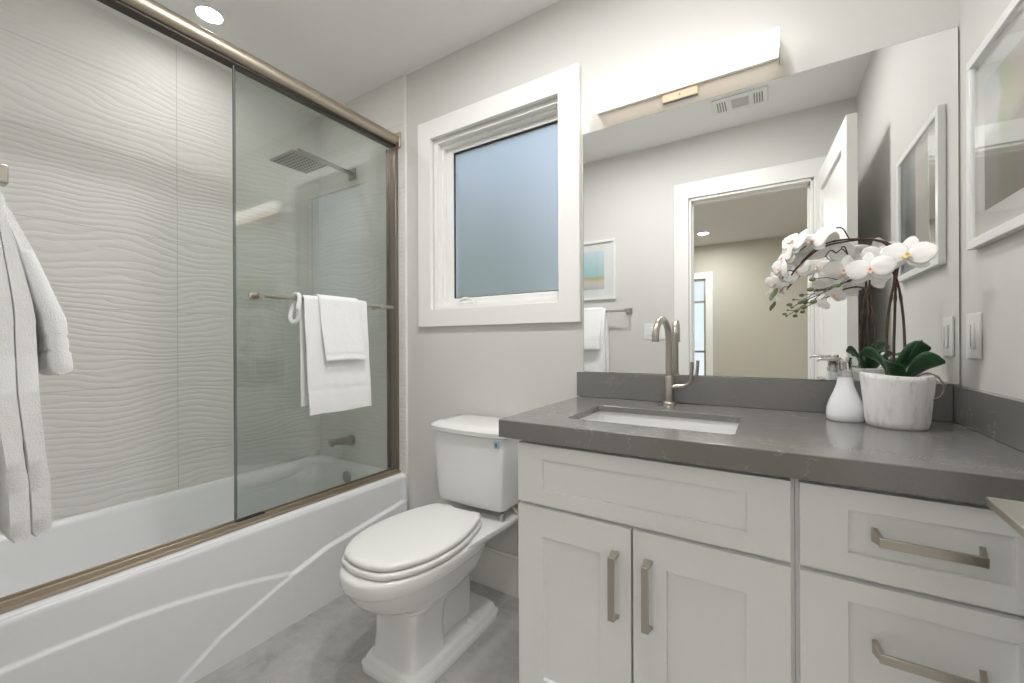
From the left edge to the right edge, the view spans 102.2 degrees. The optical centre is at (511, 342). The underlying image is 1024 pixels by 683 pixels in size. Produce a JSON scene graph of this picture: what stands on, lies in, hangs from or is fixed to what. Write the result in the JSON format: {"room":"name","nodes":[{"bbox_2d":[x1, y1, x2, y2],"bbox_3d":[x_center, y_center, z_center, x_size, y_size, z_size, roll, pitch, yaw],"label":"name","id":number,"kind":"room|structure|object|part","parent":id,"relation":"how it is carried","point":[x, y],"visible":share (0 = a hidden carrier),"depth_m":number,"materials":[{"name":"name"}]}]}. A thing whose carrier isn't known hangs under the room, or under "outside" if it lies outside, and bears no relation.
{"room":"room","nodes":[
{"label":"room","id":0,"kind":"room"},
{"bbox_2d":[0,0,319,533],"bbox_3d":[-1.742,-0.150,2.078,0.100,2.690,1.630,0,0,32],"label":"wall","id":1,"kind":"structure","parent":0,"point":[116,137],"depth_m":1.99,"materials":[{"name":"tile"}]},
{"bbox_2d":[86,0,559,115],"bbox_3d":[-0.435,-1.551,1.270,3.183,0.100,1.890,0,0,32],"label":"ceiling","id":2,"kind":"structure","parent":0,"point":[343,50],"depth_m":1.99,"materials":[{"name":"white paint"}]},
{"bbox_2d":[190,2,227,26],"bbox_3d":[-1.378,-1.493,1.882,0.140,0.006,0.140,0,0,32],"label":"recessed light","id":3,"kind":"object","parent":2,"relation":"in","point":[207,13],"visible":1,"depth_m":1.88,"materials":[{"name":"white paint"}]},
{"bbox_2d":[195,580,518,682],"bbox_3d":[-0.391,1.239,1.321,3.183,0.100,1.770,0,0,32],"label":"floor","id":4,"kind":"structure","parent":0,"point":[330,644],"depth_m":1.58,"materials":[{"name":"tile"}]},
{"bbox_2d":[0,454,406,682],"bbox_3d":[-1.350,0.964,1.836,0.808,0.458,1.604,0,0,32],"label":"bathtub","id":5,"kind":"object","parent":4,"relation":"on","point":[182,616],"visible":0.82,"depth_m":1.61,"materials":[{"name":"white ceramic"}]},
{"bbox_2d":[0,0,400,613],"bbox_3d":[-1.065,-0.224,1.655,0.127,1.914,1.606,0,0,32],"label":"shower enclosure","id":6,"kind":"object","parent":5,"relation":"on","point":[150,13],"visible":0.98,"depth_m":1.67,"materials":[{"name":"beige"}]},
{"bbox_3d":[-1.026,-0.189,1.665,0.072,0.034,0.034,0,0,32],"label":"bar post","id":7,"kind":"part","parent":6,"relation":"part of","materials":[{"name":"silver metal"}]},
{"bbox_3d":[-1.085,-1.142,1.664,0.078,0.065,1.605,0,0,32],"label":"rail","id":8,"kind":"part","parent":6,"relation":"part of","materials":[{"name":"silver"}]},
{"bbox_2d":[288,292,301,322],"bbox_3d":[-0.927,-0.150,1.775,0.057,0.134,0.048,0,0,32],"label":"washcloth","id":9,"kind":"object","parent":6,"relation":"hanging from","point":[296,294],"visible":0.97,"depth_m":1.77,"materials":[{"name":"white fabric"}]},
{"bbox_2d":[300,295,370,415],"bbox_3d":[-0.814,0.053,1.933,0.064,0.527,0.339,0,0,32],"label":"bath towel","id":10,"kind":"object","parent":6,"relation":"hanging from","point":[337,385],"visible":0.77,"depth_m":1.85,"materials":[{"name":"white fabric"}]},
{"bbox_2d":[314,294,365,360],"bbox_3d":[-0.807,-0.068,1.938,0.089,0.301,0.229,0,0,32],"label":"hand towel","id":11,"kind":"object","parent":10,"relation":"on","point":[340,318],"visible":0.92,"depth_m":1.92,"materials":[{"name":"white fabric"}]},
{"bbox_3d":[-0.708,-0.191,2.175,0.072,0.034,0.034,0,0,32],"label":"bar post","id":12,"kind":"part","parent":6,"relation":"part of","materials":[{"name":"silver metal"}]},
{"bbox_3d":[-0.980,0.794,2.446,0.068,0.068,0.014,0,0,32],"label":"overflow plate","id":13,"kind":"part","parent":5,"relation":"part of","materials":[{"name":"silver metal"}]},
{"bbox_2d":[339,415,519,682],"bbox_3d":[-0.293,0.774,1.649,0.466,0.829,0.791,0,0,32],"label":"toilet","id":14,"kind":"object","parent":4,"relation":"on","point":[411,569],"visible":0.9,"depth_m":1.54,"materials":[{"name":"white ceramic"}]},
{"bbox_3d":[-0.373,0.751,1.574,0.388,0.021,0.527,0,0,32],"label":"seat","id":15,"kind":"part","parent":14,"relation":"part of","materials":[{"name":"white plastic"}]},
{"bbox_3d":[-0.371,0.723,1.576,0.376,0.028,0.521,0,0,32],"label":"lid","id":16,"kind":"part","parent":14,"relation":"part of","materials":[{"name":"white plastic"}]},
{"bbox_3d":[-0.160,0.382,1.896,0.432,0.045,0.228,0,0,32],"label":"tank lid","id":17,"kind":"part","parent":14,"relation":"part of","materials":[{"name":"white ceramic"}]},
{"bbox_3d":[-0.157,0.566,1.899,0.406,0.320,0.202,0,0,32],"label":"tank","id":18,"kind":"part","parent":14,"relation":"part of","materials":[{"name":"white ceramic"}]},
{"bbox_2d":[518,440,794,682],"bbox_3d":[0.456,0.732,1.290,0.684,0.907,0.636,0,0,32],"label":"base cabinet","id":19,"kind":"object","parent":4,"relation":"on","point":[633,569],"visible":0.96,"depth_m":1.02,"materials":[{"name":"white paint"}]},
{"bbox_3d":[0.167,0.776,1.148,0.334,0.600,0.020,0,0,32],"label":"door","id":20,"kind":"part","parent":19,"relation":"part of","materials":[{"name":"white paint"}]},
{"bbox_3d":[0.259,0.625,1.058,0.021,0.172,0.034,0,0,32],"label":"handle","id":21,"kind":"part","parent":19,"relation":"part of","materials":[{"name":"silver metal"}]},
{"bbox_3d":[0.331,0.625,1.013,0.021,0.172,0.034,0,0,32],"label":"handle","id":22,"kind":"part","parent":19,"relation":"part of","materials":[{"name":"silver metal"}]},
{"bbox_3d":[0.308,0.379,1.058,0.672,0.172,0.020,0,0,32],"label":"false drawer","id":23,"kind":"part","parent":19,"relation":"part of","materials":[{"name":"white paint"}]},
{"bbox_3d":[0.454,0.775,0.968,0.333,0.600,0.020,0,0,32],"label":"door","id":24,"kind":"part","parent":19,"relation":"part of","materials":[{"name":"white paint"}]},
{"bbox_2d":[499,372,1023,504],"bbox_3d":[0.606,0.200,1.199,1.152,0.154,0.634,0,0,32],"label":"countertop","id":25,"kind":"structure","parent":19,"relation":"on","point":[972,448],"depth_m":0.99,"materials":[{"name":"grey stone"}]},
{"bbox_2d":[580,411,738,433],"bbox_3d":[0.430,0.331,1.251,0.502,0.170,0.344,0,0,32],"label":"undermount sink","id":26,"kind":"object","parent":25,"relation":"in","point":[721,427],"visible":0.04,"depth_m":1.38,"materials":[{"name":"white ceramic"}]},
{"bbox_2d":[652,316,693,404],"bbox_3d":[0.547,0.066,1.474,0.177,0.318,0.100,0,0,-22],"label":"faucet","id":27,"kind":"object","parent":25,"relation":"on","point":[669,379],"visible":1,"depth_m":1.50,"materials":[{"name":"silver metal"}]},
{"bbox_3d":[0.533,0.016,1.463,0.023,0.218,0.157,0,0,39],"label":"spout","id":28,"kind":"part","parent":27,"relation":"part of","materials":[{"name":"silver metal"}]},
{"bbox_3d":[0.615,0.119,1.486,0.076,0.101,0.021,0,0,37],"label":"lever","id":29,"kind":"part","parent":27,"relation":"part of","materials":[{"name":"silver metal"}]},
{"bbox_2d":[817,357,864,422],"bbox_3d":[0.956,0.132,1.192,0.089,0.181,0.098,0,0,-25],"label":"soap dispenser","id":30,"kind":"object","parent":25,"relation":"on","point":[844,404],"visible":0.98,"depth_m":1.17,"materials":[{"name":"white ceramic"}]},
{"bbox_2d":[765,227,945,430],"bbox_3d":[0.926,-0.051,1.151,0.376,0.546,0.162,0,0,32],"label":"potted orchid","id":31,"kind":"object","parent":25,"relation":"on","point":[898,398],"visible":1,"depth_m":1.08,"materials":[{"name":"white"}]},
{"bbox_3d":[0.769,-0.184,1.211,0.021,0.046,0.064,0,0,-3],"label":"flower","id":32,"kind":"part","parent":31,"relation":"part of","materials":[{"name":"white plant"}]},
{"bbox_3d":[0.780,-0.217,1.196,0.016,0.067,0.080,0,0,4],"label":"flower","id":33,"kind":"part","parent":31,"relation":"part of","materials":[{"name":"white plant"}]},
{"bbox_3d":[0.799,-0.249,1.198,0.024,0.082,0.095,0,0,9],"label":"flower","id":34,"kind":"part","parent":31,"relation":"part of","materials":[{"name":"white plant"}]},
{"bbox_3d":[0.818,-0.287,1.182,0.045,0.073,0.101,0,0,2],"label":"flower","id":35,"kind":"part","parent":31,"relation":"part of","materials":[{"name":"white plant"}]},
{"bbox_3d":[0.844,-0.256,1.190,0.094,0.080,0.031,0,0,10],"label":"flower","id":36,"kind":"part","parent":31,"relation":"part of","materials":[{"name":"white plant"}]},
{"bbox_3d":[0.854,-0.288,1.157,0.038,0.069,0.098,0,0,-9],"label":"flower","id":37,"kind":"part","parent":31,"relation":"part of","materials":[{"name":"white plant"}]},
{"bbox_3d":[0.900,-0.270,1.167,0.102,0.081,0.029,0,0,17],"label":"flower","id":38,"kind":"part","parent":31,"relation":"part of","materials":[{"name":"white plant"}]},
{"bbox_3d":[0.911,-0.138,1.164,0.049,0.042,0.026,0,0,32],"label":"flower","id":39,"kind":"part","parent":31,"relation":"part of","materials":[{"name":"white plant"}]},
{"bbox_3d":[0.912,-0.201,1.133,0.097,0.079,0.023,0,0,45],"label":"flower","id":40,"kind":"part","parent":31,"relation":"part of","materials":[{"name":"white plant"}]},
{"bbox_3d":[0.917,-0.085,1.146,0.239,0.397,0.015,0,0,27],"label":"stem","id":41,"kind":"part","parent":31,"relation":"part of","materials":[{"name":"brown plant"}]},
{"bbox_3d":[0.915,-0.086,1.144,0.224,0.399,0.022,0,0,30],"label":"stem","id":42,"kind":"part","parent":31,"relation":"part of","materials":[{"name":"brown plant"}]},
{"bbox_3d":[0.941,-0.240,1.149,0.097,0.081,0.023,0,0,40],"label":"flower","id":43,"kind":"part","parent":31,"relation":"part of","materials":[{"name":"white plant"}]},
{"bbox_3d":[0.937,-0.042,1.113,0.206,0.310,0.022,0,0,19],"label":"stem","id":44,"kind":"part","parent":31,"relation":"part of","materials":[{"name":"brown plant"}]},
{"bbox_3d":[0.944,-0.199,1.088,0.104,0.083,0.021,0,0,45],"label":"flower","id":45,"kind":"part","parent":31,"relation":"part of","materials":[{"name":"white plant"}]},
{"bbox_3d":[0.978,-0.222,1.095,0.090,0.080,0.018,0,0,24],"label":"flower","id":46,"kind":"part","parent":31,"relation":"part of","materials":[{"name":"white plant"}]},
{"bbox_3d":[0.994,-0.244,1.117,0.024,0.077,0.098,0,0,-40],"label":"flower","id":47,"kind":"part","parent":31,"relation":"part of","materials":[{"name":"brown plant"}]},
{"bbox_3d":[1.018,0.151,1.094,0.149,0.143,0.138,0,0,32],"label":"pot","id":48,"kind":"part","parent":31,"relation":"part of","materials":[{"name":"white ceramic"}]},
{"bbox_3d":[1.014,-0.230,1.057,0.028,0.087,0.110,0,0,-37],"label":"flower","id":49,"kind":"part","parent":31,"relation":"part of","materials":[{"name":"white plant"}]},
{"bbox_2d":[794,478,1023,682],"bbox_3d":[0.920,0.730,1.000,0.408,0.907,0.636,0,0,32],"label":"base cabinet","id":50,"kind":"object","parent":4,"relation":"on","point":[891,587],"visible":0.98,"depth_m":0.78,"materials":[{"name":"white paint"}]},
{"bbox_3d":[0.770,0.618,0.771,0.382,0.288,0.020,0,0,32],"label":"drawer","id":51,"kind":"part","parent":50,"relation":"part of","materials":[{"name":"white paint"}]},
{"bbox_3d":[0.769,0.377,0.771,0.382,0.172,0.020,0,0,32],"label":"drawer","id":52,"kind":"part","parent":50,"relation":"part of","materials":[{"name":"white paint"}]},
{"bbox_3d":[0.755,0.588,0.748,0.153,0.028,0.034,0,0,32],"label":"handle","id":53,"kind":"part","parent":50,"relation":"part of","materials":[{"name":"silver metal"}]},
{"bbox_3d":[0.754,0.371,0.748,0.153,0.028,0.034,0,0,32],"label":"handle","id":54,"kind":"part","parent":50,"relation":"part of","materials":[{"name":"silver metal"}]},
{"bbox_2d":[406,0,960,555],"bbox_3d":[0.034,-0.158,2.012,3.183,2.690,0.140,0,0,32],"label":"wall","id":55,"kind":"structure","parent":0,"point":[504,370],"depth_m":1.81,"materials":[{"name":"white paint"}]},
{"bbox_2d":[318,75,407,500],"bbox_3d":[-0.933,-0.303,2.526,0.800,2.390,0.012,0,0,32],"label":"wall tile","id":56,"kind":"structure","parent":55,"relation":"attached to","point":[352,213],"depth_m":2.48,"materials":[{"name":"white tile"}]},
{"bbox_2d":[270,148,355,180],"bbox_3d":[-1.040,-1.000,2.288,0.235,0.136,0.500,0,0,32],"label":"shower head","id":57,"kind":"object","parent":56,"relation":"attached to","point":[298,159],"visible":1,"depth_m":2.16},
{"bbox_3d":[-1.106,-0.941,2.154,0.206,0.010,0.200,0,0,32],"label":"shower plate","id":58,"kind":"part","parent":57,"relation":"part of","materials":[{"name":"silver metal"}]},
{"bbox_3d":[-1.038,-1.007,2.314,0.023,0.075,0.460,0,0,14],"label":"shower arm","id":59,"kind":"part","parent":57,"relation":"part of","materials":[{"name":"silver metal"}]},
{"bbox_2d":[328,434,355,446],"bbox_3d":[-1.030,0.600,2.490,0.068,0.068,0.154,0,0,32],"label":"tub spout","id":60,"kind":"object","parent":56,"relation":"attached to","point":[350,440],"visible":1,"depth_m":2.49,"materials":[{"name":"silver metal"}]},
{"bbox_2d":[404,74,407,474],"bbox_3d":[-0.592,-0.383,2.312,0.004,2.235,0.014,0,0,32],"label":"trim","id":61,"kind":"structure","parent":55,"relation":"attached to","point":[405,85],"depth_m":2.31,"materials":[{"name":"white paint"}]},
{"bbox_2d":[470,545,518,597],"bbox_3d":[-0.123,1.093,2.022,1.074,0.190,0.016,0,0,32],"label":"baseboard","id":62,"kind":"structure","parent":55,"relation":"attached to","point":[496,569],"depth_m":1.98,"materials":[{"name":"white paint"}]},
{"bbox_2d":[418,63,580,326],"bbox_3d":[-0.071,-0.636,2.064,0.937,1.097,0.160,0,0,32],"label":"window","id":63,"kind":"structure","parent":55,"relation":"in","point":[507,189],"depth_m":2.05,"materials":[{"name":"white paint"}]},
{"bbox_3d":[-0.238,-0.219,2.128,0.106,0.034,0.019,0,0,36],"label":"crank handle","id":64,"kind":"part","parent":63,"relation":"part of","materials":[{"name":"white plastic"}]},
{"bbox_3d":[-0.066,-0.632,2.080,0.748,0.910,0.128,0,0,32],"label":"frame","id":65,"kind":"part","parent":63,"relation":"part of","materials":[{"name":"white paint"}]},
{"bbox_3d":[-0.049,-0.631,2.090,0.694,0.840,0.043,0,0,32],"label":"sash","id":66,"kind":"part","parent":63,"relation":"part of","materials":[{"name":"white paint"}]},
{"bbox_3d":[-0.038,-0.633,2.083,0.632,0.787,0.004,0,0,32],"label":"pane","id":67,"kind":"part","parent":63,"relation":"part of","materials":[{"name":"blue glass"}]},
{"bbox_2d":[590,27,779,114],"bbox_3d":[0.605,-0.968,1.519,0.638,0.110,0.088,0,0,32],"label":"vanity light","id":68,"kind":"object","parent":55,"relation":"attached to","point":[764,47],"visible":1,"depth_m":1.48,"materials":[{"name":"white paint"}]},
{"bbox_3d":[0.629,-0.930,1.549,0.123,0.030,0.010,0,0,32],"label":"canopy plate","id":69,"kind":"part","parent":68,"relation":"part of","materials":[{"name":"beige metal"}]},
{"bbox_2d":[577,372,952,421],"bbox_3d":[0.760,0.173,1.464,1.132,0.102,0.020,0,0,32],"label":"backsplash","id":70,"kind":"structure","parent":55,"relation":"attached to","point":[763,393],"depth_m":1.45,"materials":[{"name":"grey stone"}]},
{"bbox_2d":[583,26,959,384],"bbox_3d":[0.780,-0.383,1.459,1.124,1.007,0.005,0,0,32],"label":"vanity mirror","id":71,"kind":"object","parent":55,"relation":"attached to","point":[689,210],"visible":1,"depth_m":1.39,"materials":[{"name":"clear mirror"}]},
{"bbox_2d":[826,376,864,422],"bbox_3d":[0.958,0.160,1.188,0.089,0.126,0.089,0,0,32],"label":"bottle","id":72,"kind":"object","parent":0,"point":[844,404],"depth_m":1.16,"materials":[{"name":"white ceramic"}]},
{"bbox_2d":[959,0,1023,399],"bbox_3d":[0.873,-0.162,0.445,0.100,2.690,1.630,0,0,32],"label":"wall","id":73,"kind":"structure","parent":0,"point":[992,275],"depth_m":1.01,"materials":[{"name":"white paint"}]},
{"bbox_2d":[966,312,981,358],"bbox_3d":[1.206,-0.018,1.082,0.010,0.119,0.085,0,0,32],"label":"wall switch","id":74,"kind":"object","parent":73,"relation":"attached to","point":[974,320],"visible":1,"depth_m":1.07,"materials":[{"name":"white plastic"}]},
{"bbox_2d":[966,0,1023,249],"bbox_3d":[1.063,-0.481,0.865,0.019,0.484,0.486,0,0,32],"label":"framed picture","id":75,"kind":"object","parent":73,"relation":"attached to","point":[995,71],"visible":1,"depth_m":0.95,"materials":[{"name":"white wood"}]},
{"bbox_2d":[985,36,1023,210],"bbox_3d":[1.068,-0.481,0.864,0.001,0.313,0.359,0,0,32],"label":"painting","id":76,"kind":"object","parent":75,"relation":"attached to","point":[1004,77],"depth_m":0.93},
{"bbox_2d":[985,497,1023,537],"bbox_3d":[0.459,0.062,0.240,0.118,2.223,0.827,0,0,35],"label":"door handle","id":77,"kind":"structure","parent":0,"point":[1011,512],"depth_m":0.46,"materials":[{"name":"white wood"}]},
{"bbox_3d":[-0.898,-0.154,0.519,3.183,2.690,0.120,0,0,32],"label":"wall","id":78,"kind":"structure","parent":0,"visible":0},
{"bbox_2d":[0,163,8,186],"bbox_3d":[-1.030,-0.242,0.730,0.678,0.048,0.096,0,0,32],"label":"robe hook","id":79,"kind":"object","parent":78,"relation":"attached to","point":[4,169],"visible":1,"depth_m":0.59,"materials":[{"name":"silver metal"}]},
{"bbox_2d":[0,201,51,542],"bbox_3d":[-1.017,0.039,0.778,0.340,0.618,0.157,0,0,32],"label":"bathrobe","id":80,"kind":"object","parent":79,"relation":"hanging from","point":[25,485],"visible":1,"depth_m":0.72,"materials":[{"name":"white fabric"}]},
{"bbox_2d":[0,191,72,375],"bbox_3d":[-1.008,-0.107,0.773,0.281,0.344,0.218,0,0,32],"label":"robe sleeve","id":81,"kind":"object","parent":80,"relation":"on","point":[54,356],"visible":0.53,"depth_m":0.76,"materials":[{"name":"white fabric"}]}
]}

